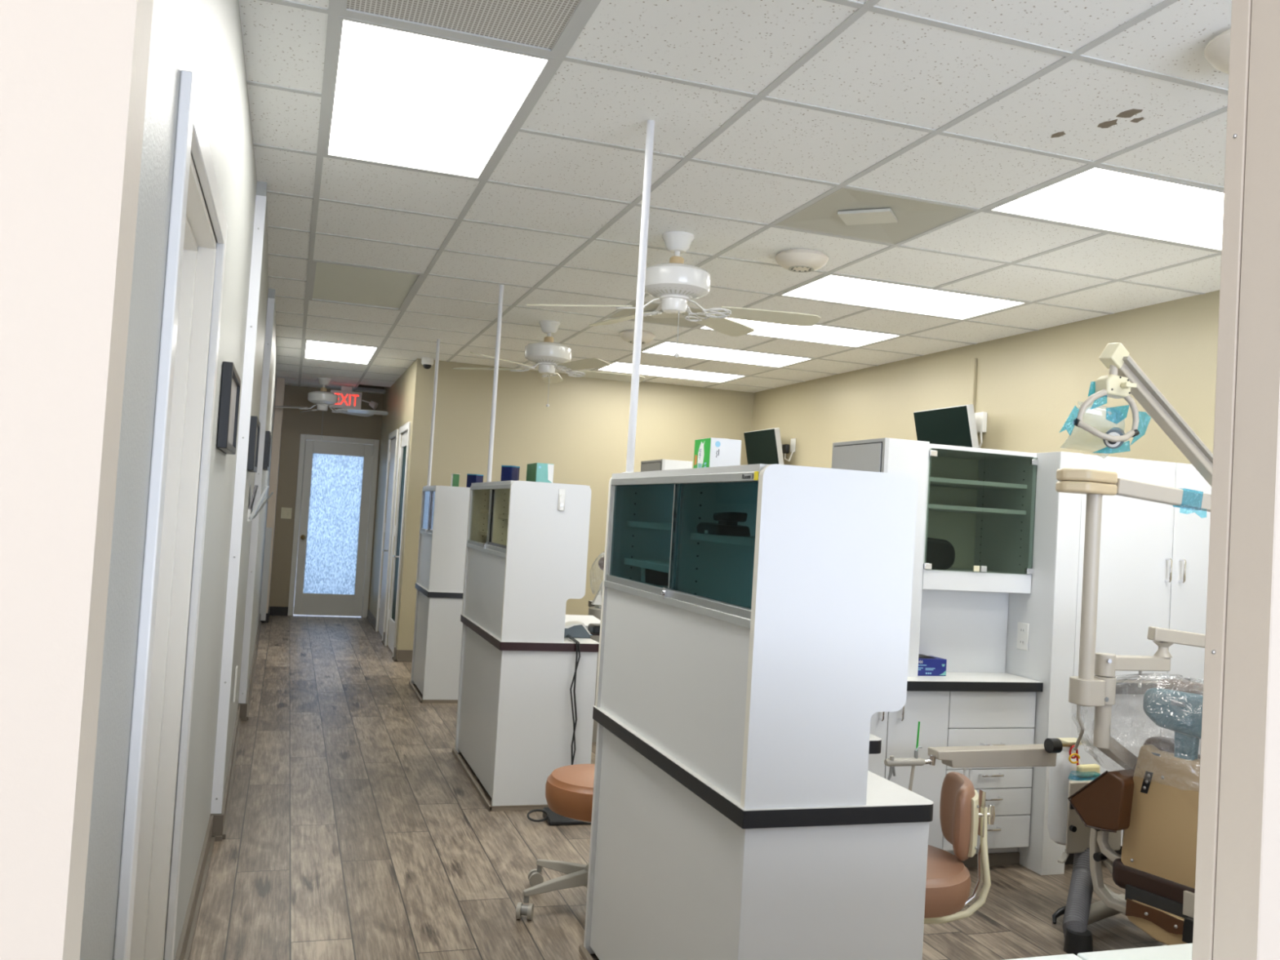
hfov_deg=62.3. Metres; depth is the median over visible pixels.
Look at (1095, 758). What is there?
plastic bag
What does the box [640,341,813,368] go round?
ceiling light
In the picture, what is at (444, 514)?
hutch
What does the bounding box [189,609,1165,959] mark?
floor
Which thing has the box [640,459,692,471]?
box
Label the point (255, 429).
print
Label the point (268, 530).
wall
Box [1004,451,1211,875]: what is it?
tall cabinet
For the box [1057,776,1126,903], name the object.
unit
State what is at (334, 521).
door
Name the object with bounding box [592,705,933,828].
countertop
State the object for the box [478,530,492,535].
shelf
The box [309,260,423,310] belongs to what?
ceiling light
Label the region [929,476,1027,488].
shelf
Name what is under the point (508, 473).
glove box
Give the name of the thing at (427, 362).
security camera
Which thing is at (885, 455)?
cabinet
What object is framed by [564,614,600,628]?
paper tray
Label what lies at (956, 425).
wall monitor
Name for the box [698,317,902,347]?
ceiling light
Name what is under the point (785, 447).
wall outlet
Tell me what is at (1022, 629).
socket
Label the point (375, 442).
trim
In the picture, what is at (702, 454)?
print
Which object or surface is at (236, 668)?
outlet plate
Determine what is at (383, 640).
baseboard
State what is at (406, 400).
wall
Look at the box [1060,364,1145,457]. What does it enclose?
light
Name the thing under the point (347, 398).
exit sign
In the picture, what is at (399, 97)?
ceiling light
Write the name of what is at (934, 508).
shelf
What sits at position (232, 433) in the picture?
print
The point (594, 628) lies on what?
case
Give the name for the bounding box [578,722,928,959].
base cabinet
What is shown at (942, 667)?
print
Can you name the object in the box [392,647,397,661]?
baseboard
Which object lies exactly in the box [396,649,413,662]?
baseboard
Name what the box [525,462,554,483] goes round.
tissue box
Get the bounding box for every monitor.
[640,567,669,587]
[743,427,783,464]
[913,404,978,448]
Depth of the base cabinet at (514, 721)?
4.94 m
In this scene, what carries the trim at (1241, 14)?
attached to the wall at (73, 73)
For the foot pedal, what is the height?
0.053 m
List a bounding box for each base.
[564,620,591,638]
[1052,893,1124,924]
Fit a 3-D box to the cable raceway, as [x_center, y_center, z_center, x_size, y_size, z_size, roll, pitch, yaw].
[2.176,-0.525,6.936,0.020,0.545,0.035,4,-2,-18]
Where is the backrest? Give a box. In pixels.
[1122,736,1200,839]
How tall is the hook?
0.103 m
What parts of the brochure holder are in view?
plate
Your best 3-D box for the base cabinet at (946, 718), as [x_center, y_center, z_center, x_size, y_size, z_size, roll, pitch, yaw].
[1.082,1.229,4.527,1.048,0.748,0.551,4,-2,-18]
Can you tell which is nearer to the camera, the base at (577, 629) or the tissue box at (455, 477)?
the base at (577, 629)
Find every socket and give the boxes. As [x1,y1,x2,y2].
[1019,626,1025,633]
[1019,638,1024,645]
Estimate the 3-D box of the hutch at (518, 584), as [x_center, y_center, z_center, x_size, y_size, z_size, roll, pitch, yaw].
[-0.616,0.390,5.468,0.394,0.740,1.182,4,-2,-18]
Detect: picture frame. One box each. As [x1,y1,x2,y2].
[216,361,240,454]
[246,415,260,472]
[262,431,271,471]
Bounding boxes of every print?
[227,377,236,444]
[253,427,257,465]
[525,462,537,481]
[693,437,711,468]
[918,664,934,674]
[939,664,946,675]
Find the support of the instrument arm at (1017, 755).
attached to the unit
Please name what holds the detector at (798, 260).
attached to the ceiling
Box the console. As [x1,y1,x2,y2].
[588,554,604,742]
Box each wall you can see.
[0,0,1279,959]
[79,0,284,959]
[259,527,272,620]
[269,384,384,615]
[368,358,430,658]
[411,360,754,649]
[751,289,1219,468]
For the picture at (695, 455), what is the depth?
3.01 m
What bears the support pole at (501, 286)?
on the hutch at (518, 584)
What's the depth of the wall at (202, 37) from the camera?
1.95 m
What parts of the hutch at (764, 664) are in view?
panel, hall panel, panel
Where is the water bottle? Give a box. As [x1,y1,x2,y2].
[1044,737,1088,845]
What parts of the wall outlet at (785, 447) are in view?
plate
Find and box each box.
[450,473,459,486]
[466,473,483,487]
[500,465,519,480]
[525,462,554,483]
[640,459,692,471]
[693,437,741,468]
[917,653,946,675]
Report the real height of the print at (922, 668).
0.038 m
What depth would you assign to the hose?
3.67 m
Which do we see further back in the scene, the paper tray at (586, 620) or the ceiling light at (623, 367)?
the ceiling light at (623, 367)
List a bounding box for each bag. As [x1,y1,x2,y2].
[925,537,955,569]
[1075,673,1203,781]
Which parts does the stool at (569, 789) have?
leg, leg, seat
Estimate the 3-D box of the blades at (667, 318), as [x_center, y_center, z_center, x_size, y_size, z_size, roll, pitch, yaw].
[0.168,-1.033,6.610,0.590,0.016,0.590,4,-2,-18]
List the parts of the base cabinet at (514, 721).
panel, panel, shoe moulding, panel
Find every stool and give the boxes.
[515,764,595,919]
[924,771,995,924]
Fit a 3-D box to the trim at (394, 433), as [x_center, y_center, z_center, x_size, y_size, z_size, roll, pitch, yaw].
[-2.591,0.548,10.838,0.018,2.098,0.900,4,-2,-18]
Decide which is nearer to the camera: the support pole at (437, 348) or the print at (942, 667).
the print at (942, 667)
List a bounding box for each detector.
[619,329,655,344]
[774,248,828,272]
[1204,28,1231,74]
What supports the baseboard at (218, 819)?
attached to the wall at (202, 37)
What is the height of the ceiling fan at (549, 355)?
0.573 m
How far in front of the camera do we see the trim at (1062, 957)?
1.07 m
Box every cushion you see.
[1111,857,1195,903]
[1154,678,1203,694]
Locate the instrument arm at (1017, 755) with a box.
[884,721,1056,791]
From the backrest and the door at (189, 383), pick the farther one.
the backrest
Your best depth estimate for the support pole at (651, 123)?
3.36 m
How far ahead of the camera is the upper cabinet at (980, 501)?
4.70 m
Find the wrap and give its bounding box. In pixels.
[1071,770,1100,780]
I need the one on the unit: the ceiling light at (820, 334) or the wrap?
the wrap
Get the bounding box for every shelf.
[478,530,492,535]
[480,509,488,513]
[498,515,508,519]
[623,558,676,574]
[626,520,679,530]
[689,532,755,546]
[928,503,1026,515]
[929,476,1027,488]
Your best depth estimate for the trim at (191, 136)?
1.69 m
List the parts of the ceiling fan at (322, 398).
blade, blade, blade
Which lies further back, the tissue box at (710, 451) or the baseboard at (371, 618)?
the baseboard at (371, 618)
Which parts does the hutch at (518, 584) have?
panel, hall panel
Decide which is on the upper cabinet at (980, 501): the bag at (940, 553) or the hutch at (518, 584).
the bag at (940, 553)
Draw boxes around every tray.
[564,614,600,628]
[594,604,601,608]
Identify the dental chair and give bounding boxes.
[1067,678,1203,946]
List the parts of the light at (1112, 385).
yoke arm, stem, knob, yoke arm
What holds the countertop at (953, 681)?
on the base cabinet at (946, 718)
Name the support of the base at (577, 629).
on the countertop at (586, 645)
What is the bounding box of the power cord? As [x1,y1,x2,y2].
[566,634,580,764]
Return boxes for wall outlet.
[782,438,795,461]
[974,412,987,448]
[1016,622,1029,650]
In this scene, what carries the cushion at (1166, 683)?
on the dental chair
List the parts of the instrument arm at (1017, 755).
arm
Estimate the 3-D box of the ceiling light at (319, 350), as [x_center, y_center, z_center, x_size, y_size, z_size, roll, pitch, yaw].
[-2.615,-1.155,9.223,0.586,0.104,1.195,4,-2,-18]
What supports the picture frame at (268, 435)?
attached to the wall at (202, 37)
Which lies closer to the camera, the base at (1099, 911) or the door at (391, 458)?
the base at (1099, 911)
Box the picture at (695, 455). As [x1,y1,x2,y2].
[693,454,697,465]
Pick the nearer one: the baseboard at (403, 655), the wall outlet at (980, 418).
the wall outlet at (980, 418)
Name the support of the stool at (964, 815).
on the floor
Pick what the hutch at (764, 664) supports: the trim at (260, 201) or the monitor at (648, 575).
the monitor at (648, 575)
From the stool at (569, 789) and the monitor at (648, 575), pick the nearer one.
the monitor at (648, 575)
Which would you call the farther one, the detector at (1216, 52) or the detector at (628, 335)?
the detector at (628, 335)
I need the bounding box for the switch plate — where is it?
[280,507,292,519]
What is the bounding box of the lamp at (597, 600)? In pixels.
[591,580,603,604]
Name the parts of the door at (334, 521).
knob, glass pane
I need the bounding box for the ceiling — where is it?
[238,0,1231,394]
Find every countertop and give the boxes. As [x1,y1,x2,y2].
[414,582,463,598]
[460,613,599,652]
[588,600,594,606]
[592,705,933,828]
[906,671,1043,691]
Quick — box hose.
[1062,847,1093,955]
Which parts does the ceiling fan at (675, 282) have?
blade, blade, chain pull, pull chain, blade, blade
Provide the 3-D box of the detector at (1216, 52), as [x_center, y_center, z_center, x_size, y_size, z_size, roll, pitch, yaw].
[1.523,-1.050,2.600,0.248,0.070,0.248,4,-2,-18]
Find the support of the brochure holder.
attached to the wall at (202, 37)
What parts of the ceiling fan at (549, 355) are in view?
blade, blade, blade, blade, blade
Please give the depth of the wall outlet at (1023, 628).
4.58 m
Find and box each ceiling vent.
[337,0,590,55]
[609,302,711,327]
[775,187,974,244]
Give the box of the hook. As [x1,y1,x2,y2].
[557,488,565,511]
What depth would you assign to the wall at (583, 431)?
9.71 m
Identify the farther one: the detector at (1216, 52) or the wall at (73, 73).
the detector at (1216, 52)
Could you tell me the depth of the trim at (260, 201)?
4.25 m
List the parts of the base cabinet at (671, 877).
shoe moulding, panel, panel, panel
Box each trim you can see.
[112,70,227,959]
[210,195,266,813]
[238,297,275,703]
[287,434,379,617]
[375,429,399,639]
[384,422,410,656]
[1004,953,1083,959]
[1076,942,1192,959]
[1191,0,1251,959]
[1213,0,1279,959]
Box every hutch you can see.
[416,485,470,592]
[462,480,591,642]
[595,463,917,808]
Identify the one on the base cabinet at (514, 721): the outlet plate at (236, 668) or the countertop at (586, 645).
the countertop at (586, 645)
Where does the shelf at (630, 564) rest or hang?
attached to the hutch at (764, 664)
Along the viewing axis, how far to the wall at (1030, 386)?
6.36 m
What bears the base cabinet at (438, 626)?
on the floor
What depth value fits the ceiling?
3.81 m
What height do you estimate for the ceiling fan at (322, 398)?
0.653 m
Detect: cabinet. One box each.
[408,589,462,702]
[452,623,597,811]
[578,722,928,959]
[831,437,929,676]
[867,690,1035,867]
[922,443,1038,593]
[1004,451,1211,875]
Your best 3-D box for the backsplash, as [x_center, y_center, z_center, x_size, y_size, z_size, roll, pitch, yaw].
[1.365,0.653,4.606,0.538,0.360,0.015,4,-2,-18]
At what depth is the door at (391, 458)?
10.95 m
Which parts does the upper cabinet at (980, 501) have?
panel, panel, pull plate, rail, panel, pull plate, panel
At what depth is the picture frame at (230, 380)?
3.07 m
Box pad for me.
[1075,764,1100,777]
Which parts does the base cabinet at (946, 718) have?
door, handle, handle, door, drawer, toe moulding, drawer, drawer, handle, drawer, handle, handle, handle, drawer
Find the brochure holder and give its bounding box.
[247,484,273,521]
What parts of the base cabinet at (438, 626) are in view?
panel, panel, shoe moulding, panel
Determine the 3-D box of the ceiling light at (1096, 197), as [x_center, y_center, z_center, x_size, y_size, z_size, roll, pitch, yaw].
[1.995,-1.057,4.005,1.195,0.104,0.586,4,-2,-18]
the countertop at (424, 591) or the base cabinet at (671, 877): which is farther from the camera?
the countertop at (424, 591)
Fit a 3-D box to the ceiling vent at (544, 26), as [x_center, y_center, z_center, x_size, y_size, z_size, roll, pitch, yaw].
[-0.318,-1.236,2.278,0.586,0.063,1.195,4,-2,-18]
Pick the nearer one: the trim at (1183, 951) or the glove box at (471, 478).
the trim at (1183, 951)
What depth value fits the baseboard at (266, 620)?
11.37 m
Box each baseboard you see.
[174,613,261,959]
[210,813,223,841]
[239,703,247,720]
[260,613,269,622]
[269,606,288,615]
[366,608,376,631]
[382,631,385,644]
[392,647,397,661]
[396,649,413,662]
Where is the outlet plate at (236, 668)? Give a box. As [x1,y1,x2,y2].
[233,665,237,702]
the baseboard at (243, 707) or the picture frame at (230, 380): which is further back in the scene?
the baseboard at (243, 707)
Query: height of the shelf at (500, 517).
0.018 m
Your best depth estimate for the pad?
3.98 m
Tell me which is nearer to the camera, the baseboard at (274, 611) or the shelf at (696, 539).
the shelf at (696, 539)
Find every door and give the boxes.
[129,154,216,959]
[293,440,373,616]
[377,437,395,635]
[387,431,407,652]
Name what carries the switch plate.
attached to the wall at (294, 421)
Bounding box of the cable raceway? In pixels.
[969,358,977,412]
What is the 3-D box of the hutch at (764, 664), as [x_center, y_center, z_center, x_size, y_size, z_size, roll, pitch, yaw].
[0.240,0.353,2.882,0.394,0.740,1.160,4,-2,-18]
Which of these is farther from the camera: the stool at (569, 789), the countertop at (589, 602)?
the countertop at (589, 602)
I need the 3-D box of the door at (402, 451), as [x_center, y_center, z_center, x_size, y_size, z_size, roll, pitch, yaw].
[-2.245,0.560,9.787,0.097,2.023,0.761,4,-2,-18]
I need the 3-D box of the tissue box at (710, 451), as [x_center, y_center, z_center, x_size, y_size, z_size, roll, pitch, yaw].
[0.216,-0.065,2.980,0.095,0.100,0.121,4,-2,-18]
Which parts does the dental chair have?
armrest, armrest arm, armrest arm, armrest arm, seat frame, headrest stem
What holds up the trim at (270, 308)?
attached to the wall at (202, 37)
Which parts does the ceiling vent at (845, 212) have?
plate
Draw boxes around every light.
[302,339,378,364]
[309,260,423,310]
[323,15,555,180]
[361,400,377,409]
[596,361,746,382]
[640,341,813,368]
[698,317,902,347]
[777,274,1028,319]
[985,165,1223,251]
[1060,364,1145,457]
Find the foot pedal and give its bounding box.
[526,807,591,825]
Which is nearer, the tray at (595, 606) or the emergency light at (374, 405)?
the tray at (595, 606)
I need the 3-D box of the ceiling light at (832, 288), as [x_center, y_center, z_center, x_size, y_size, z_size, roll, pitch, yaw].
[1.421,-1.032,5.740,1.195,0.104,0.586,4,-2,-18]
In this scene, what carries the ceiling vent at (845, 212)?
in the ceiling
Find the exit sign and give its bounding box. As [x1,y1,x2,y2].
[329,386,362,408]
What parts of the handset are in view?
handle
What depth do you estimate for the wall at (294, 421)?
12.22 m
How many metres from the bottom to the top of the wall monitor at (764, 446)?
0.341 m
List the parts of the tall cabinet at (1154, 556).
panel, filler panel, door, door, trim, handle, door, handle, door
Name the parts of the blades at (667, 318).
plate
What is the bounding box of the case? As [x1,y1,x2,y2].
[587,623,599,634]
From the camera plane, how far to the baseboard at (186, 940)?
3.91 m
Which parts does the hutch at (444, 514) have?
panel, hall panel, sliding door, sliding door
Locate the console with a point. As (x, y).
(595, 611)
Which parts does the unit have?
tap lever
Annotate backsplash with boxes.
[919,589,1008,672]
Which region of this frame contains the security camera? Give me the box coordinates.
[421,357,433,368]
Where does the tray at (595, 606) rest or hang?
on the console
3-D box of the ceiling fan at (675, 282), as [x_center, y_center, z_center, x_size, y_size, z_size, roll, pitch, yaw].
[0.112,-0.811,4.987,1.282,0.553,0.826,4,-2,-18]
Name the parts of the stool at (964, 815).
seat, backrest, support arm, plate, slide plate, knob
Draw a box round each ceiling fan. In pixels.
[275,377,388,439]
[453,320,644,407]
[526,231,821,357]
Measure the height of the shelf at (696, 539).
0.018 m
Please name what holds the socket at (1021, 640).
attached to the wall outlet at (1023, 628)
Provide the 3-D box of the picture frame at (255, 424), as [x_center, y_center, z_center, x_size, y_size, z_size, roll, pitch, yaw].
[-1.687,-0.151,4.627,0.028,0.228,0.480,4,-2,-18]
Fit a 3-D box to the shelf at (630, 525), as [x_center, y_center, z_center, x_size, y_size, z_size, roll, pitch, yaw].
[0.180,0.145,3.164,0.290,0.018,0.548,4,-2,-18]
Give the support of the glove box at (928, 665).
on the countertop at (953, 681)
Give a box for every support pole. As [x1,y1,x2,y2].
[425,338,439,486]
[486,284,503,482]
[621,120,654,473]
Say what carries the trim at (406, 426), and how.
attached to the wall at (406, 400)
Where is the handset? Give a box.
[696,511,750,537]
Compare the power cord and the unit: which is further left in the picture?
the power cord
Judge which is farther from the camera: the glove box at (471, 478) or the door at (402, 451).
the door at (402, 451)
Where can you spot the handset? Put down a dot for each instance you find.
(727, 525)
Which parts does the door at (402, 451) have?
glass pane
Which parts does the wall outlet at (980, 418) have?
plate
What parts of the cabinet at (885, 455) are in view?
door, panel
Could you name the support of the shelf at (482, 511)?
attached to the hutch at (518, 584)

